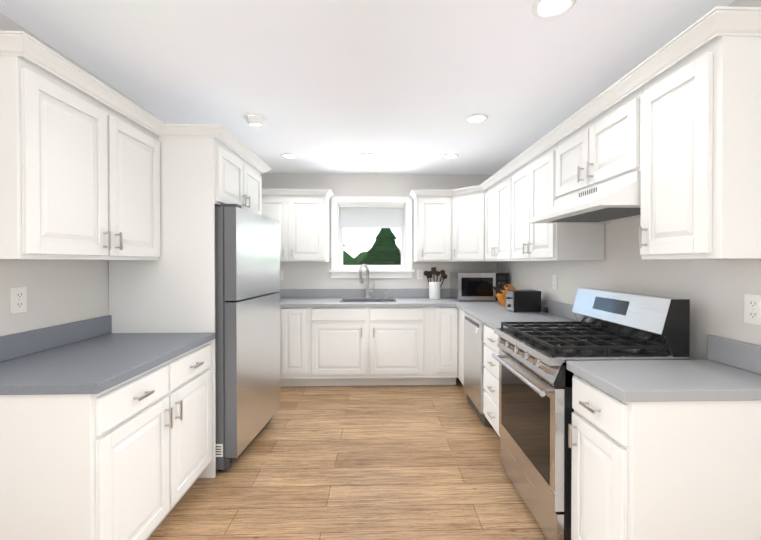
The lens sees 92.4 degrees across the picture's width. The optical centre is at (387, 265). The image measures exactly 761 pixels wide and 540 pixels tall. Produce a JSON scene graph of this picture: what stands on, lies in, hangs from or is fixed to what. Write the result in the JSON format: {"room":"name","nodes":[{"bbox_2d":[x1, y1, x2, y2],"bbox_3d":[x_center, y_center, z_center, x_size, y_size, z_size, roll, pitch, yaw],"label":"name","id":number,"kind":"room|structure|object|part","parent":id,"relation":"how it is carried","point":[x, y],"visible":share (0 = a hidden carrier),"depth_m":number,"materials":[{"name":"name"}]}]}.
{"room":"kitchen","nodes":[
{"label":"kitchen","id":0,"kind":"room"},
{"bbox_2d":[0,13,166,335],"bbox_3d":[-1.736,0.113,0.977,0.120,2.430,6.950,0,0,-2],"label":"wall","id":1,"kind":"structure","parent":0,"point":[59,292],"depth_m":1.85,"materials":[{"name":"paint"}]},
{"bbox_2d":[10,287,26,313],"bbox_3d":[-1.692,0.158,1.674,0.007,0.116,0.072,0,0,-2],"label":"electrical outlet","id":2,"kind":"object","parent":1,"relation":"attached to","point":[18,299],"visible":1,"depth_m":1.67,"materials":[{"name":"white plastic"}]},
{"bbox_2d":[0,315,111,361],"bbox_3d":[-1.686,0.361,1.758,0.020,0.109,0.954,0,0,-2],"label":"backsplash","id":3,"kind":"structure","parent":1,"relation":"attached to","point":[17,345],"depth_m":1.82,"materials":[{"name":"laminate"}]},
{"bbox_2d":[0,56,159,259],"bbox_3d":[-1.520,-0.414,1.797,0.355,0.770,0.875,0,0,-2],"label":"upper cabinet","id":4,"kind":"object","parent":1,"relation":"attached to","point":[79,174],"visible":1,"depth_m":1.58,"materials":[{"name":"white wood"}]},
{"bbox_2d":[215,138,261,214],"bbox_3d":[-1.378,-0.599,2.695,0.690,0.415,0.871,0,0,-2],"label":"upper cabinet","id":5,"kind":"object","parent":1,"relation":"attached to","point":[238,179],"visible":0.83,"depth_m":2.56,"materials":[{"name":"white wood"}]},
{"bbox_2d":[0,31,270,173],"bbox_3d":[-1.355,-0.818,2.256,0.712,0.060,1.900,0,0,-2],"label":"crown molding","id":6,"kind":"structure","parent":5,"relation":"attached to","point":[26,46],"depth_m":1.74,"materials":[{"name":"white wood"}]},
{"bbox_2d":[147,378,546,539],"bbox_3d":[-0.107,1.358,1.034,3.380,0.060,7.190,0,0,-2],"label":"floor","id":7,"kind":"structure","parent":0,"point":[397,462],"depth_m":2.25,"materials":[{"name":"brown wood"}]},
{"bbox_2d":[0,341,211,539],"bbox_3d":[-1.364,0.889,1.779,0.665,0.865,0.940,0,0,-2],"label":"base cabinet","id":8,"kind":"object","parent":7,"relation":"on","point":[130,459],"visible":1,"depth_m":1.37,"materials":[{"name":"white wood"}]},
{"bbox_2d":[0,333,214,394],"bbox_3d":[-1.373,0.436,1.767,0.647,0.039,0.954,0,0,-2],"label":"countertop","id":9,"kind":"structure","parent":8,"relation":"on","point":[98,364],"depth_m":1.57,"materials":[{"name":"stone"}]},
{"bbox_2d":[109,135,215,477],"bbox_3d":[-1.392,0.258,2.254,0.637,2.120,0.019,0,0,-2],"label":"panel","id":10,"kind":"object","parent":7,"relation":"on","point":[171,289],"visible":0.44,"depth_m":2.24,"materials":[{"name":"white wood"}]},
{"bbox_2d":[215,204,279,470],"bbox_3d":[-1.299,0.460,2.706,0.740,1.708,0.795,0,0,3],"label":"refrigerator","id":11,"kind":"object","parent":7,"relation":"on","point":[247,311],"visible":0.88,"depth_m":2.40,"materials":[{"name":"grey metal"}]},
{"bbox_2d":[280,307,311,385],"bbox_3d":[-0.993,0.869,4.160,0.308,0.864,0.637,0,0,-2],"label":"base cabinet","id":12,"kind":"object","parent":7,"relation":"on","point":[295,322],"depth_m":3.85,"materials":[{"name":"white wood"}]},
{"bbox_2d":[312,307,431,385],"bbox_3d":[-0.202,0.869,4.183,1.275,0.864,0.637,0,0,-2],"label":"base cabinet","id":13,"kind":"object","parent":7,"relation":"on","point":[345,346],"depth_m":3.87,"materials":[{"name":"white wood"}]},
{"bbox_2d":[280,297,498,306],"bbox_3d":[-0.199,0.416,4.171,3.134,0.039,0.652,0,0,-2],"label":"countertop","id":14,"kind":"structure","parent":13,"relation":"on","point":[284,302],"depth_m":3.94,"materials":[{"name":"laminate"}]},
{"bbox_2d":[340,298,395,301],"bbox_3d":[-0.219,0.488,4.173,0.620,0.197,0.445,0,0,-2],"label":"sink","id":15,"kind":"object","parent":14,"relation":"in","point":[368,300],"visible":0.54,"depth_m":4.32,"materials":[{"name":"silver metal"}]},
{"bbox_2d":[359,264,386,297],"bbox_3d":[-0.168,0.182,4.299,0.335,0.413,0.191,0,0,-2],"label":"faucet","id":16,"kind":"object","parent":14,"relation":"on","point":[367,280],"visible":1,"depth_m":4.34,"materials":[{"name":"silver metal"}]},
{"bbox_2d":[424,267,446,298],"bbox_3d":[0.572,0.204,4.364,0.280,0.380,0.164,0,0,-2],"label":"utensil crock","id":17,"kind":"object","parent":14,"relation":"on","point":[434,290],"visible":1,"depth_m":4.32,"materials":[{"name":"white ceramic"}]},
{"bbox_2d":[450,272,508,300],"bbox_3d":[1.056,0.238,4.260,0.563,0.315,0.452,0,0,-2],"label":"microwave","id":18,"kind":"object","parent":14,"relation":"on","point":[471,285],"visible":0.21,"depth_m":4.04,"materials":[{"name":"silver metal"}]},
{"bbox_2d":[432,307,457,384],"bbox_3d":[0.589,0.869,4.206,0.308,0.864,0.637,0,0,-2],"label":"base cabinet","id":19,"kind":"object","parent":7,"relation":"on","point":[444,319],"depth_m":3.89,"materials":[{"name":"white wood"}]},
{"bbox_2d":[458,308,463,385],"bbox_3d":[1.062,0.871,4.041,0.622,0.865,0.994,0,0,-2],"label":"base cabinet","id":20,"kind":"object","parent":7,"relation":"on","point":[461,345],"depth_m":3.75,"materials":[{"name":"white wood"}]},
{"bbox_2d":[464,312,492,427],"bbox_3d":[1.049,0.879,3.242,0.611,0.862,0.591,0,0,-2],"label":"dishwasher","id":21,"kind":"object","parent":7,"relation":"on","point":[474,366],"visible":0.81,"depth_m":3.14,"materials":[{"name":"grey metal"}]},
{"bbox_2d":[483,324,499,436],"bbox_3d":[1.075,0.882,2.663,0.675,0.865,0.555,0,0,-2],"label":"base cabinet","id":22,"kind":"object","parent":7,"relation":"on","point":[491,388],"visible":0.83,"depth_m":2.70,"materials":[{"name":"white wood"}]},
{"bbox_2d":[454,302,574,327],"bbox_3d":[1.069,0.425,3.130,0.661,0.039,1.500,0,0,-2],"label":"countertop","id":23,"kind":"structure","parent":22,"relation":"on","point":[493,313],"depth_m":3.03,"materials":[{"name":"stone"}]},
{"bbox_2d":[492,281,516,305],"bbox_3d":[1.171,0.281,3.652,0.238,0.243,0.100,0,0,-16],"label":"knife block","id":24,"kind":"object","parent":23,"relation":"on","point":[500,289],"visible":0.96,"depth_m":3.62,"materials":[{"name":"brown wood"}]},
{"bbox_2d":[506,290,541,311],"bbox_3d":[1.194,0.311,3.225,0.282,0.186,0.170,0,0,-2],"label":"toaster","id":25,"kind":"object","parent":23,"relation":"on","point":[523,300],"visible":1,"depth_m":3.14,"materials":[{"name":"black metal"}]},
{"bbox_2d":[492,288,689,539],"bbox_3d":[1.008,0.734,1.999,0.665,1.172,0.751,0,0,-2],"label":"range","id":26,"kind":"object","parent":7,"relation":"on","point":[536,409],"visible":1,"depth_m":1.78,"materials":[{"name":"silver metal"}]},
{"bbox_2d":[568,374,760,539],"bbox_3d":[1.111,0.892,1.436,0.675,0.865,0.370,0,0,-2],"label":"base cabinet","id":27,"kind":"object","parent":7,"relation":"on","point":[679,470],"visible":0.96,"depth_m":1.25,"materials":[{"name":"white wood"}]},
{"bbox_2d":[566,360,760,401],"bbox_3d":[1.120,0.439,1.426,0.657,0.039,0.381,0,0,-2],"label":"countertop","id":28,"kind":"structure","parent":27,"relation":"on","point":[660,380],"depth_m":1.35,"materials":[{"name":"stone"}]},
{"bbox_2d":[0,0,734,174],"bbox_3d":[-0.107,-1.132,1.014,3.380,0.060,7.190,0,0,-2],"label":"ceiling","id":29,"kind":"structure","parent":0,"point":[393,86],"depth_m":2.01,"materials":[{"name":"paint"}]},
{"bbox_2d":[243,113,266,125],"bbox_3d":[-0.998,-1.095,2.744,0.170,0.083,0.170,0,0,-2],"label":"smoke detector","id":30,"kind":"object","parent":29,"relation":"in","point":[256,119],"visible":1,"depth_m":2.70,"materials":[{"name":"white plastic"}]},
{"bbox_2d":[281,153,297,158],"bbox_3d":[-1.007,-1.119,3.734,0.170,0.010,0.170,0,0,-2],"label":"recessed light","id":31,"kind":"object","parent":29,"relation":"in","point":[289,156],"visible":0.98,"depth_m":3.73,"materials":[{"name":"white plastic"}]},
{"bbox_2d":[359,153,375,157],"bbox_3d":[-0.206,-1.119,3.717,0.170,0.010,0.170,0,0,-2],"label":"recessed light","id":32,"kind":"object","parent":29,"relation":"in","point":[367,155],"visible":1,"depth_m":3.71,"materials":[{"name":"white plastic"}]},
{"bbox_2d":[442,154,457,158],"bbox_3d":[0.640,-1.119,3.742,0.170,0.010,0.170,0,0,-2],"label":"recessed light","id":33,"kind":"object","parent":29,"relation":"in","point":[449,156],"visible":1,"depth_m":3.75,"materials":[{"name":"white plastic"}]},
{"bbox_2d":[465,114,487,122],"bbox_3d":[0.672,-1.111,2.763,0.170,0.010,0.170,0,0,-2],"label":"recessed light","id":34,"kind":"object","parent":29,"relation":"in","point":[476,118],"visible":1,"depth_m":2.76,"materials":[{"name":"white plastic"}]},
{"bbox_2d":[532,0,575,18],"bbox_3d":[0.703,-1.101,1.543,0.170,0.010,0.170,0,0,-2],"label":"recessed light","id":35,"kind":"object","parent":29,"relation":"in","point":[545,9],"visible":1,"depth_m":1.56,"materials":[{"name":"white plastic"}]},
{"bbox_2d":[261,173,496,288],"bbox_3d":[-0.210,0.084,4.567,3.380,2.430,0.140,0,0,-2],"label":"wall","id":36,"kind":"structure","parent":0,"point":[306,275],"depth_m":4.49,"materials":[{"name":"paint"}]},
{"bbox_2d":[262,195,329,261],"bbox_3d":[-1.237,-0.434,4.283,1.065,0.770,0.355,0,0,-2],"label":"upper cabinet","id":37,"kind":"object","parent":36,"relation":"attached to","point":[304,220],"visible":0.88,"depth_m":4.15,"materials":[{"name":"white wood"}]},
{"bbox_2d":[262,188,333,199],"bbox_3d":[-1.209,-0.835,4.269,1.120,0.060,0.377,0,0,-2],"label":"crown molding","id":38,"kind":"structure","parent":37,"relation":"attached to","point":[328,193],"depth_m":4.12,"materials":[{"name":"white wood"}]},
{"bbox_2d":[277,289,449,297],"bbox_3d":[-0.208,0.339,4.487,3.134,0.109,0.020,0,0,-2],"label":"backsplash","id":39,"kind":"structure","parent":36,"relation":"attached to","point":[284,293],"depth_m":4.47,"materials":[{"name":"laminate"}]},
{"bbox_2d":[329,196,413,277],"bbox_3d":[-0.194,-0.349,4.534,1.036,1.001,0.190,0,0,-2],"label":"window","id":40,"kind":"structure","parent":36,"relation":"in","point":[337,273],"depth_m":4.48,"materials":[{"name":"white wood"}]},
{"bbox_3d":[-0.195,-0.361,4.562,0.839,0.819,0.134,0,0,-2],"label":"window sash","id":41,"kind":"part","parent":40,"relation":"part of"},
{"bbox_2d":[340,205,403,252],"bbox_3d":[-0.194,-0.457,4.519,0.796,0.591,0.040,0,0,-2],"label":"window blind","id":42,"kind":"object","parent":40,"relation":"attached to","point":[371,216],"visible":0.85,"depth_m":4.52,"materials":[{"name":"white fabric"}]},
{"bbox_2d":[417,270,422,278],"bbox_3d":[0.397,0.109,4.511,0.072,0.116,0.007,0,0,-2],"label":"electrical outlet","id":43,"kind":"object","parent":36,"relation":"attached to","point":[419,274],"visible":1,"depth_m":4.51,"materials":[{"name":"white plastic"}]},
{"bbox_2d":[413,195,451,261],"bbox_3d":[0.531,-0.434,4.334,0.416,0.770,0.355,0,0,-2],"label":"upper cabinet","id":44,"kind":"object","parent":36,"relation":"attached to","point":[432,228],"visible":0.96,"depth_m":4.19,"materials":[{"name":"white wood"}]},
{"bbox_2d":[497,0,760,359],"bbox_3d":[1.522,0.112,1.072,0.120,2.430,6.950,0,0,-2],"label":"wall","id":45,"kind":"structure","parent":0,"point":[714,291],"depth_m":1.88,"materials":[{"name":"paint"}]},
{"bbox_2d":[448,190,500,261],"bbox_3d":[1.056,-0.433,4.218,0.627,0.770,0.622,0,0,-2],"label":"upper cabinet","id":46,"kind":"object","parent":45,"relation":"attached to","point":[468,227],"visible":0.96,"depth_m":4.04,"materials":[{"name":"white wood"}]},
{"bbox_2d":[485,178,504,260],"bbox_3d":[1.220,-0.428,3.494,0.337,0.770,0.835,0,0,-2],"label":"upper cabinet","id":47,"kind":"object","parent":45,"relation":"attached to","point":[495,195],"depth_m":3.55,"materials":[{"name":"white wood"}]},
{"bbox_2d":[409,6,760,199],"bbox_3d":[0.859,-0.823,2.846,1.096,0.060,3.342,0,0,-2],"label":"crown molding","id":48,"kind":"structure","parent":47,"relation":"attached to","point":[722,21],"depth_m":1.52,"materials":[{"name":"white wood"}]},
{"bbox_2d":[505,142,604,260],"bbox_3d":[1.240,-0.422,2.797,0.337,0.770,0.835,0,0,-2],"label":"upper cabinet","id":49,"kind":"object","parent":45,"relation":"attached to","point":[517,199],"depth_m":2.58,"materials":[{"name":"white wood"}]},
{"bbox_2d":[553,275,556,288],"bbox_3d":[1.400,0.138,3.054,0.007,0.116,0.072,0,0,-2],"label":"electrical outlet","id":50,"kind":"object","parent":45,"relation":"attached to","point":[554,281],"visible":1,"depth_m":3.05,"materials":[{"name":"white plastic"}]},
{"bbox_2d":[542,298,577,320],"bbox_3d":[1.378,0.347,3.453,0.024,0.109,2.130,0,0,-2],"label":"backsplash","id":51,"kind":"structure","parent":45,"relation":"attached to","point":[561,309],"depth_m":2.94,"materials":[{"name":"stone"}]},
{"bbox_2d":[556,86,642,198],"bbox_3d":[1.247,-0.613,1.996,0.370,0.375,0.759,0,0,-2],"label":"upper cabinet","id":52,"kind":"object","parent":45,"relation":"attached to","point":[603,147],"visible":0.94,"depth_m":1.87,"materials":[{"name":"white wood"}]},
{"bbox_2d":[529,171,640,223],"bbox_3d":[1.180,-0.346,1.996,0.505,0.155,0.751,0,0,-2],"label":"range hood","id":53,"kind":"object","parent":52,"relation":"attached to","point":[616,199],"visible":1,"depth_m":1.84,"materials":[{"name":"white metal"}]},
{"bbox_2d":[638,36,760,259],"bbox_3d":[1.264,-0.410,1.430,0.370,0.770,0.370,0,0,-2],"label":"upper cabinet","id":54,"kind":"object","parent":45,"relation":"attached to","point":[701,153],"visible":1,"depth_m":1.28,"materials":[{"name":"white wood"}]},
{"bbox_2d":[707,335,760,374],"bbox_3d":[1.439,0.364,1.435,0.020,0.109,0.381,0,0,-2],"label":"backsplash","id":55,"kind":"structure","parent":45,"relation":"attached to","point":[746,356],"depth_m":1.50,"materials":[{"name":"stone"}]},
{"bbox_2d":[744,294,760,324],"bbox_3d":[1.447,0.172,1.441,0.007,0.116,0.072,0,0,-2],"label":"electrical outlet","id":56,"kind":"object","parent":45,"relation":"attached to","point":[752,308],"visible":1,"depth_m":1.44,"materials":[{"name":"white plastic"}]},
{"label":"outside","id":57,"kind":"structure","parent":0,"visible":0},
{"bbox_3d":[-1.289,1.220,47.470,120.000,0.050,84.950,0,0,-2],"label":"ground","id":58,"kind":"structure","parent":57,"visible":0},
{"bbox_2d":[343,250,368,264],"bbox_3d":[0.337,-0.192,34.159,62.861,2.994,5.222,0,0,-2],"label":"hedge","id":59,"kind":"object","parent":58,"relation":"on","point":[347,258],"depth_m":32.82,"materials":[{"name":"green plant"}]},
{"bbox_2d":[359,228,400,264],"bbox_3d":[-0.064,-0.663,20.008,4.004,4.170,4.004,0,0,-2],"label":"tree","id":60,"kind":"object","parent":58,"relation":"on","point":[388,249],"depth_m":19.19,"materials":[{"name":"green plant"}]}
]}

